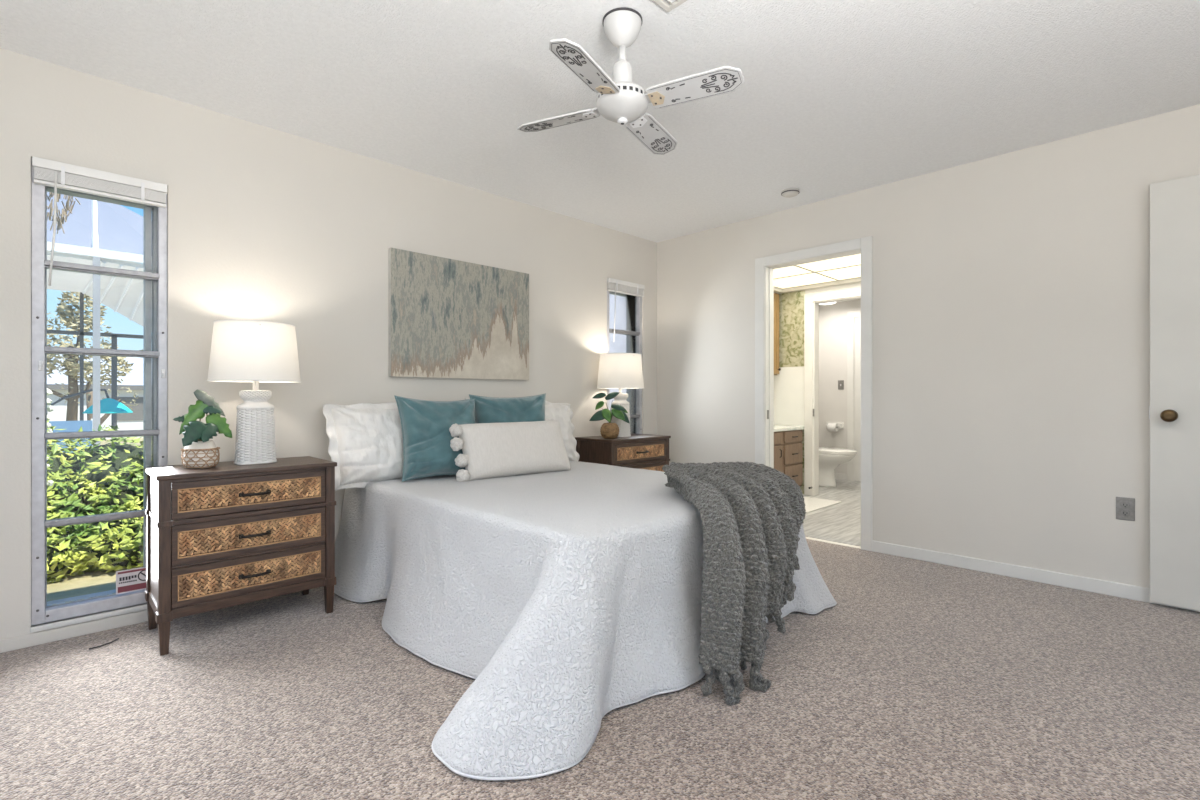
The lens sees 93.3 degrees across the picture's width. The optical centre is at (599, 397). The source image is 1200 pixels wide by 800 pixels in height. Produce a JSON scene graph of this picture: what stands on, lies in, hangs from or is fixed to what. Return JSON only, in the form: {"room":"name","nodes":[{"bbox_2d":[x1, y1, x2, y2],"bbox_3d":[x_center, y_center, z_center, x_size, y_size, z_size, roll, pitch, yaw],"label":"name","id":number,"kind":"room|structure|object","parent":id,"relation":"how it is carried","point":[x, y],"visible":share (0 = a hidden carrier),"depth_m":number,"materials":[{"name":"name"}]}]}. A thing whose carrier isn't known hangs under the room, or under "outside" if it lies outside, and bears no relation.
{"room":"bedroom","nodes":[
{"label":"bedroom","id":0,"kind":"room"},
{"bbox_2d":[0,48,656,639],"bbox_3d":[-1.319,-0.132,3.442,5.220,2.550,0.150,0,0,-44],"label":"wall","id":1,"kind":"structure","parent":0,"point":[264,223],"depth_m":2.97,"materials":[{"name":"paint"}]},
{"bbox_2d":[0,610,147,652],"bbox_3d":[-1.252,0.997,3.395,4.950,0.052,0.012,0,0,-44],"label":"baseboard","id":2,"kind":"structure","parent":1,"relation":"attached to","point":[24,641],"depth_m":2.41,"materials":[{"name":"paint"}]},
{"bbox_2d":[30,158,166,632],"bbox_3d":[-2.234,-0.015,2.542,0.457,1.964,0.162,0,0,-44],"label":"window","id":3,"kind":"structure","parent":1,"relation":"in","point":[154,274],"depth_m":2.48,"materials":[{"name":"metal"}]},
{"bbox_2d":[32,156,167,285],"bbox_3d":[-2.180,-0.730,2.487,0.445,0.526,0.042,0,0,-44],"label":"window blind","id":4,"kind":"object","parent":3,"relation":"attached to","point":[50,173],"visible":1,"depth_m":2.45,"materials":[{"name":"white plastic"}]},
{"bbox_2d":[116,567,145,594],"bbox_3d":[-2.135,0.836,2.599,0.134,0.105,0.004,0,0,-44],"label":"window sticker","id":5,"kind":"object","parent":3,"relation":"attached to","point":[130,580],"visible":0.7,"depth_m":2.59,"materials":[{"name":"white paper"}]},
{"bbox_2d":[119,570,145,583],"bbox_3d":[-2.133,0.821,2.600,0.118,0.052,0.001,0,0,-44],"label":"print","id":6,"kind":"object","parent":5,"relation":"on","point":[125,576],"depth_m":2.59},
{"bbox_2d":[388,248,528,379],"bbox_3d":[-0.888,-0.511,3.731,1.022,0.766,0.034,0,0,-44],"label":"canvas painting","id":7,"kind":"object","parent":1,"relation":"attached to","point":[448,318],"visible":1,"depth_m":3.66,"materials":[{"name":"fabric"}]},
{"bbox_2d":[607,291,641,433],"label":"window","id":8,"kind":"structure","parent":1,"relation":"in","point":[632,304],"depth_m":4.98,"materials":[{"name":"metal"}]},
{"bbox_2d":[607,278,644,341],"bbox_3d":[0.225,-0.730,4.830,0.443,0.526,0.042,0,0,-44],"label":"window blind","id":9,"kind":"object","parent":8,"relation":"attached to","point":[613,285],"visible":1,"depth_m":4.79,"materials":[{"name":"white plastic"}]},
{"bbox_2d":[0,539,1199,799],"bbox_3d":[0.365,1.083,1.628,5.100,0.120,4.800,0,0,-44],"label":"floor","id":10,"kind":"structure","parent":0,"point":[923,680],"depth_m":1.83,"materials":[{"name":"carpet"}]},
{"bbox_2d":[89,638,118,648],"bbox_3d":[-2.048,1.018,2.343,0.023,0.008,0.106,0,0,23],"label":"electrical cable","id":11,"kind":"object","parent":10,"relation":"on","point":[117,638],"visible":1,"depth_m":2.33,"materials":[{"name":"grey plastic"}]},
{"bbox_2d":[144,456,336,655],"bbox_3d":[-1.631,0.664,2.598,0.684,0.717,0.425,0,0,-44],"label":"nightstand","id":12,"kind":"object","parent":10,"relation":"on","point":[225,534],"visible":1,"depth_m":2.44,"materials":[{"name":"brown wood"}]},
{"bbox_2d":[173,389,231,468],"bbox_3d":[-1.759,0.134,2.484,0.148,0.344,0.198,0,0,20],"label":"monstera","id":13,"kind":"object","parent":12,"relation":"on","point":[199,452],"visible":1,"depth_m":2.46,"materials":[{"name":"plant"}]},
{"bbox_2d":[182,440,217,468],"bbox_3d":[-1.758,0.247,2.491,0.131,0.118,0.131,0,0,-44],"label":"pot","id":14,"kind":"object","parent":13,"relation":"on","point":[199,454],"depth_m":2.44,"materials":[{"name":"white wicker"}]},
{"bbox_2d":[207,320,300,464],"bbox_3d":[-1.619,-0.020,2.662,0.378,0.652,0.378,0,0,15],"label":"table lamp","id":15,"kind":"object","parent":12,"relation":"on","point":[255,352],"visible":1,"depth_m":2.58,"materials":[{"name":"white ceramic"}]},
{"bbox_2d":[575,434,670,471],"bbox_3d":[0.197,0.664,4.487,0.684,0.717,0.425,0,0,-44],"label":"nightstand","id":16,"kind":"object","parent":10,"relation":"on","point":[638,451],"visible":0.38,"depth_m":4.32,"materials":[{"name":"brown wood"}]},
{"bbox_2d":[589,392,629,438],"bbox_3d":[0.077,0.130,4.312,0.298,0.352,0.146,0,0,9],"label":"pothos","id":17,"kind":"object","parent":16,"relation":"on","point":[609,430],"visible":0.99,"depth_m":4.28,"materials":[{"name":"green plant"}]},
{"bbox_2d":[600,423,618,438],"bbox_3d":[0.075,0.248,4.312,0.146,0.116,0.145,0,0,-44],"label":"pot","id":18,"kind":"object","parent":16,"relation":"on","point":[608,430],"depth_m":4.26,"materials":[{"name":"brown wicker"}]},
{"bbox_2d":[597,353,643,436],"bbox_3d":[0.162,-0.020,4.495,0.378,0.652,0.378,0,0,-13],"label":"table lamp","id":19,"kind":"object","parent":16,"relation":"on","point":[620,371],"visible":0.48,"depth_m":4.36,"materials":[{"name":"white ceramic"}]},
{"bbox_2d":[0,0,1199,242],"bbox_3d":[0.356,-1.467,1.724,5.220,0.120,4.950,0,0,-44],"label":"ceiling","id":20,"kind":"structure","parent":0,"point":[836,98],"depth_m":2.48,"materials":[{"name":"white paint"}]},
{"bbox_2d":[47,192,80,233],"bbox_3d":[-2.697,-1.203,2.821,0.186,0.622,0.886,0,0,-44],"label":"dried plant","id":21,"kind":"object","parent":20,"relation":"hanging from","point":[64,212],"visible":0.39,"depth_m":3.08,"materials":[{"name":"plant"}]},
{"bbox_2d":[517,7,744,154],"bbox_3d":[0.085,-1.215,2.107,0.694,0.384,0.654,0,0,-18],"label":"ceiling fan","id":22,"kind":"object","parent":20,"relation":"hanging from","point":[622,101],"visible":1,"depth_m":2.05,"materials":[{"name":"white metal"}]},
{"bbox_2d":[520,112,595,131],"bbox_3d":[-0.173,-1.085,2.232,0.308,0.002,0.102,0,13,25],"label":"print","id":23,"kind":"object","parent":22,"relation":"attached to","point":[550,125],"depth_m":2.25},
{"bbox_2d":[551,42,617,90],"bbox_3d":[-0.053,-1.085,1.864,0.102,0.001,0.308,15,7,28],"label":"print","id":24,"kind":"object","parent":22,"relation":"attached to","point":[558,47],"depth_m":1.80},
{"bbox_2d":[627,124,675,153],"bbox_3d":[0.226,-1.085,2.358,0.102,0.002,0.308,-15,-8,29],"label":"print","id":25,"kind":"object","parent":22,"relation":"attached to","point":[655,140],"depth_m":2.41},
{"bbox_2d":[650,69,741,107],"bbox_3d":[0.337,-1.085,1.983,0.308,0.001,0.102,0,-13,27],"label":"print","id":26,"kind":"object","parent":22,"relation":"attached to","point":[712,76],"depth_m":1.96},
{"bbox_2d":[652,0,686,11],"bbox_3d":[0.202,-1.399,1.867,0.320,0.016,0.200,0,0,-44],"label":"ceiling vent","id":27,"kind":"object","parent":20,"relation":"in","point":[661,3],"visible":1,"depth_m":2.01,"materials":[{"name":"white plastic"}]},
{"bbox_2d":[781,188,799,197],"bbox_3d":[1.292,-1.389,3.844,0.119,0.037,0.119,0,0,-44],"label":"smoke detector","id":28,"kind":"object","parent":20,"relation":"attached to","point":[789,192],"visible":1,"depth_m":3.81,"materials":[{"name":"white plastic"}]},
{"bbox_2d":[774,282,860,425],"bbox_3d":[2.522,-0.089,5.720,0.100,2.225,2.450,0,0,-44],"label":"wall","id":29,"kind":"structure","parent":0,"point":[789,383],"depth_m":6.11,"materials":[{"name":"white paint"}]},
{"bbox_2d":[779,290,804,493],"bbox_3d":[1.964,-0.067,6.219,0.003,2.180,0.615,0,0,-44],"label":"wall","id":30,"kind":"structure","parent":29,"relation":"attached to","point":[791,304],"depth_m":6.10,"materials":[{"name":"paper"}]},
{"bbox_2d":[774,278,860,293],"bbox_3d":[1.944,-1.172,5.037,1.680,0.060,2.280,0,0,-44],"label":"trim","id":31,"kind":"structure","parent":29,"relation":"attached to","point":[855,280],"depth_m":5.84,"materials":[{"name":"beige wood"}]},
{"bbox_2d":[804,287,860,495],"bbox_3d":[2.547,-0.037,5.682,0.125,2.120,0.982,0,0,-44],"label":"trim","id":32,"kind":"structure","parent":29,"relation":"attached to","point":[812,301],"depth_m":5.95,"materials":[{"name":"white wood"}]},
{"bbox_2d":[802,479,860,545],"bbox_3d":[2.417,1.081,5.548,3.190,0.123,2.550,0,0,-44],"label":"floor","id":33,"kind":"structure","parent":0,"point":[841,522],"depth_m":4.89,"materials":[{"name":"grey tile"}]},
{"bbox_2d":[774,430,802,485],"bbox_3d":[1.539,0.678,5.786,1.185,0.690,0.602,0,0,-44],"label":"vanity cabinet","id":34,"kind":"object","parent":33,"relation":"on","point":[788,445],"visible":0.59,"depth_m":5.80,"materials":[{"name":"brown wood"}]},
{"bbox_2d":[774,425,803,431],"bbox_3d":[1.522,0.278,5.796,1.215,0.110,0.605,0,0,-44],"label":"countertop","id":35,"kind":"structure","parent":34,"relation":"on","point":[777,428],"depth_m":5.80,"materials":[{"name":"stone"}]},
{"bbox_2d":[803,497,840,512],"bbox_3d":[1.928,1.016,5.441,0.740,0.014,0.480,0,0,-44],"label":"bath rug","id":36,"kind":"object","parent":33,"relation":"on","point":[811,504],"visible":0.49,"depth_m":5.41,"materials":[{"name":"white fabric"}]},
{"bbox_2d":[819,447,856,486],"bbox_3d":[2.612,0.635,6.644,0.460,0.775,0.772,0,0,-44],"label":"toilet","id":37,"kind":"object","parent":33,"relation":"on","point":[829,458],"visible":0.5,"depth_m":6.48,"materials":[{"name":"ceramic"}]},
{"bbox_2d":[819,300,860,481],"bbox_3d":[3.569,-0.089,6.579,0.100,2.225,2.220,0,0,-44],"label":"wall","id":38,"kind":"structure","parent":0,"point":[832,317],"depth_m":7.15,"materials":[{"name":"paint"}]},
{"bbox_2d":[826,422,843,428],"bbox_3d":[2.938,0.343,7.102,0.075,0.080,0.220,0,0,-44],"label":"toilet paper holder","id":39,"kind":"object","parent":38,"relation":"attached to","point":[840,424],"visible":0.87,"depth_m":7.07,"materials":[{"name":"ceramic"}]},
{"bbox_2d":[827,423,838,431],"bbox_3d":[2.911,0.368,7.076,0.100,0.100,0.104,0,0,-44],"label":"toilet paper roll","id":40,"kind":"object","parent":39,"relation":"on","point":[834,427],"visible":1,"depth_m":7.05,"materials":[{"name":"white paper"}]},
{"bbox_2d":[835,473,846,480],"bbox_3d":[2.908,0.983,7.178,0.012,0.080,0.440,0,0,-44],"label":"baseboard","id":41,"kind":"structure","parent":38,"relation":"attached to","point":[839,476],"depth_m":7.07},
{"bbox_2d":[838,380,843,389],"bbox_3d":[3.008,-0.163,7.073,0.014,0.116,0.072,0,0,-44],"label":"light switch","id":42,"kind":"object","parent":38,"relation":"attached to","point":[840,382],"visible":1,"depth_m":7.07,"materials":[{"name":"white plastic"}]},
{"bbox_2d":[847,310,860,480],"bbox_3d":[3.401,-0.022,6.666,0.020,2.090,0.960,0,0,-44],"label":"door","id":43,"kind":"structure","parent":38,"relation":"in","point":[853,317],"depth_m":6.95,"materials":[{"name":"white wood"}]},
{"bbox_2d":[657,104,1199,587],"bbox_3d":[2.235,-0.132,3.450,0.120,2.550,4.800,0,0,-44],"label":"wall","id":44,"kind":"structure","parent":0,"point":[1011,291],"depth_m":3.30,"materials":[{"name":"paint"}]},
{"bbox_2d":[755,236,871,550],"bbox_3d":[1.562,-0.029,4.140,0.152,2.105,0.872,0,0,-44],"label":"trim","id":45,"kind":"structure","parent":44,"relation":"attached to","point":[764,266],"depth_m":4.14,"materials":[{"name":"white wood"}]},
{"bbox_2d":[872,540,1199,611],"bbox_3d":[2.135,0.987,3.457,0.013,0.072,4.650,0,0,-44],"label":"baseboard","id":46,"kind":"structure","parent":44,"relation":"attached to","point":[1138,593],"depth_m":3.19,"materials":[{"name":"white wood"}]},
{"bbox_2d":[1116,497,1134,520],"bbox_3d":[2.685,0.567,2.893,0.011,0.116,0.072,0,0,-44],"label":"wall outlet","id":47,"kind":"object","parent":44,"relation":"attached to","point":[1125,507],"visible":1,"depth_m":2.89,"materials":[{"name":"grey plastic"}]},
{"bbox_2d":[1121,502,1129,507],"bbox_3d":[2.684,0.546,2.892,0.004,0.033,0.033,0,0,-44],"label":"socket","id":48,"kind":"object","parent":47,"relation":"attached to","point":[1123,504],"depth_m":2.89,"materials":[{"name":"grey plastic"}]},
{"bbox_2d":[1121,510,1129,515],"bbox_3d":[2.684,0.588,2.892,0.004,0.033,0.033,0,0,-44],"label":"socket","id":49,"kind":"object","parent":47,"relation":"attached to","point":[1123,512],"depth_m":2.89,"materials":[{"name":"grey plastic"}]},
{"bbox_2d":[1149,174,1199,610],"bbox_3d":[2.969,-0.025,2.494,0.790,2.053,0.107,0,0,45],"label":"door","id":50,"kind":"structure","parent":44,"relation":"in","point":[1174,408],"depth_m":2.71,"materials":[{"name":"paint"}]},
{"bbox_3d":[2.439,-1.250,5.569,3.130,0.095,2.550,0,0,-44],"label":"ceiling","id":51,"kind":"structure","parent":0,"visible":0},
{"bbox_2d":[774,266,814,278],"bbox_3d":[1.608,-1.181,5.332,0.530,0.015,0.610,0,0,-44],"label":"ceiling light panel","id":52,"kind":"object","parent":51,"relation":"attached to","point":[789,271],"visible":0.27,"depth_m":5.31,"materials":[{"name":"beige plastic"}]},
{"bbox_2d":[774,273,837,288],"bbox_3d":[1.988,-1.181,5.702,0.530,0.015,0.610,0,0,-44],"label":"ceiling light panel","id":53,"kind":"object","parent":51,"relation":"attached to","point":[811,278],"visible":0.73,"depth_m":5.68,"materials":[{"name":"beige plastic"}]},
{"bbox_2d":[795,254,860,271],"bbox_3d":[2.031,-1.181,4.899,0.530,0.015,0.600,0,0,-44],"label":"ceiling light panel","id":54,"kind":"object","parent":51,"relation":"attached to","point":[853,260],"visible":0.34,"depth_m":5.00,"materials":[{"name":"beige plastic"}]},
{"bbox_2d":[815,265,860,280],"bbox_3d":[2.410,-1.181,5.268,0.530,0.015,0.600,0,0,-44],"label":"ceiling light panel","id":55,"kind":"object","parent":51,"relation":"attached to","point":[852,272],"visible":0.47,"depth_m":5.36,"materials":[{"name":"beige plastic"}]},
{"label":"outside","id":56,"kind":"structure","parent":0,"visible":0},
{"bbox_2d":[47,438,142,601],"bbox_3d":[-20.473,1.173,26.666,80.000,0.100,59.850,0,0,-44],"label":"lawn","id":57,"kind":"structure","parent":56,"point":[91,582],"depth_m":3.41,"materials":[{"name":"green plant"}]},
{"bbox_2d":[47,388,54,485],"bbox_3d":[-3.257,0.516,3.199,0.256,1.214,0.325,0,0,-44],"label":"flowering shrub","id":58,"kind":"object","parent":57,"relation":"on","point":[49,392],"visible":0.11,"depth_m":3.25,"materials":[{"name":"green plant"}]},
{"bbox_2d":[47,291,133,420],"bbox_3d":[-11.351,-0.621,11.682,2.699,3.496,1.524,0,0,-44],"label":"tree","id":59,"kind":"object","parent":57,"relation":"on","point":[71,364],"visible":0.5,"depth_m":11.87,"materials":[{"name":"green plant"}]},
{"bbox_2d":[47,420,142,583],"bbox_3d":[-3.191,0.723,4.518,7.356,1.203,1.779,0,0,-44],"label":"hedge","id":60,"kind":"object","parent":57,"relation":"on","point":[102,479],"visible":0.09,"depth_m":3.77,"materials":[{"name":"green plant"}]},
{"bbox_2d":[47,354,142,438],"bbox_3d":[-13.525,-0.166,19.250,10.400,2.578,6.170,0,0,-44],"label":"house","id":61,"kind":"structure","parent":57,"relation":"on","point":[134,381],"depth_m":15.56,"materials":[{"name":"metal"}]},
{"bbox_3d":[-0.226,0.745,3.031,1.480,0.555,1.935,0,0,-44],"label":"bed","id":62,"kind":"object","parent":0,"visible":0},
{"bbox_2d":[334,461,836,780],"bbox_3d":[-0.256,0.730,2.862,2.078,0.574,2.124,0,0,-44],"label":"bedspread","id":63,"kind":"object","parent":62,"relation":"on","point":[571,598],"visible":0.79,"depth_m":2.05,"materials":[{"name":"white fabric"}]},
{"bbox_2d":[323,402,403,490],"bbox_3d":[-1.147,0.260,3.202,0.285,0.468,0.764,0,0,40],"label":"pillow sham","id":64,"kind":"object","parent":63,"relation":"on","point":[366,439],"visible":0.53,"depth_m":3.00,"materials":[{"name":"white fabric"}]},
{"bbox_2d":[394,395,474,481],"bbox_3d":[-0.900,0.223,3.205,0.493,0.476,0.263,0,0,-35],"label":"throw cushion","id":65,"kind":"object","parent":63,"relation":"on","point":[427,451],"visible":0.81,"depth_m":3.10,"materials":[{"name":"teal fabric"}]},
{"bbox_2d":[469,393,545,423],"bbox_3d":[-0.553,0.208,3.558,0.505,0.480,0.242,0,0,-28],"label":"throw cushion","id":66,"kind":"object","parent":63,"relation":"on","point":[529,408],"visible":0.41,"depth_m":3.52,"materials":[{"name":"teal fabric"}]},
{"bbox_2d":[449,420,570,481],"bbox_3d":[-0.505,0.311,3.303,0.784,0.343,0.228,0,0,-42],"label":"lumbar pillow","id":67,"kind":"object","parent":63,"relation":"on","point":[490,450],"visible":0.96,"depth_m":3.20,"materials":[{"name":"beige fabric"}]},
{"bbox_2d":[465,397,579,460],"bbox_3d":[-0.510,0.238,3.867,0.897,0.484,0.257,0,0,-42],"label":"pillow sham","id":68,"kind":"object","parent":63,"relation":"on","point":[562,412],"visible":0.16,"depth_m":4.02,"materials":[{"name":"white fabric"}]},
{"bbox_2d":[662,462,805,705],"bbox_3d":[0.611,0.669,2.419,0.620,0.718,1.060,0,0,-4],"label":"throw blanket","id":69,"kind":"object","parent":63,"relation":"on","point":[752,515],"visible":1,"depth_m":2.09,"materials":[{"name":"grey fabric"}]},
{"bbox_3d":[1.113,-0.090,5.890,1.680,2.225,0.100,0,0,-44],"label":"wall","id":70,"kind":"structure","parent":0,"visible":0},
{"bbox_2d":[774,293,780,374],"bbox_3d":[1.534,-0.696,5.974,0.880,0.893,0.367,0,0,-44],"label":"upper cabinet","id":71,"kind":"object","parent":70,"relation":"attached to","point":[777,369],"visible":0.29,"depth_m":6.13,"materials":[{"name":"brown wood"}]},
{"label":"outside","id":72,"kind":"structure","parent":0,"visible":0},
{"bbox_3d":[-5.871,1.113,8.816,20.000,0.060,7.800,0,0,-44],"label":"floor","id":73,"kind":"structure","parent":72,"visible":0},
{"bbox_2d":[47,419,92,452],"bbox_3d":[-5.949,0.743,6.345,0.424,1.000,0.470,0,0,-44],"label":"swimming pool","id":74,"kind":"object","parent":73,"relation":"on","point":[69,426],"visible":0.07,"depth_m":6.51,"materials":[{"name":"blue liquid"}]},
{"bbox_2d":[49,389,132,413],"bbox_3d":[-6.196,0.531,6.934,0.767,1.284,0.469,0,0,-12],"label":"patio umbrella","id":75,"kind":"object","parent":73,"relation":"on","point":[107,405],"visible":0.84,"depth_m":6.86,"materials":[{"name":"teal fabric"}]},
{"bbox_2d":[47,192,142,445],"bbox_3d":[-6.912,-1.067,7.090,2.900,4.380,3.242,0,0,-44],"label":"cage","id":76,"kind":"object","parent":73,"relation":"on","point":[97,233],"visible":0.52,"depth_m":7.06,"materials":[{"name":"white metal"}]},
{"bbox_2d":[55,376,137,424],"bbox_3d":[-8.502,0.371,9.602,1.111,1.518,0.761,0,0,-44],"label":"tree","id":77,"kind":"object","parent":73,"relation":"on","point":[89,396],"visible":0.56,"depth_m":9.51,"materials":[{"name":"green plant"}]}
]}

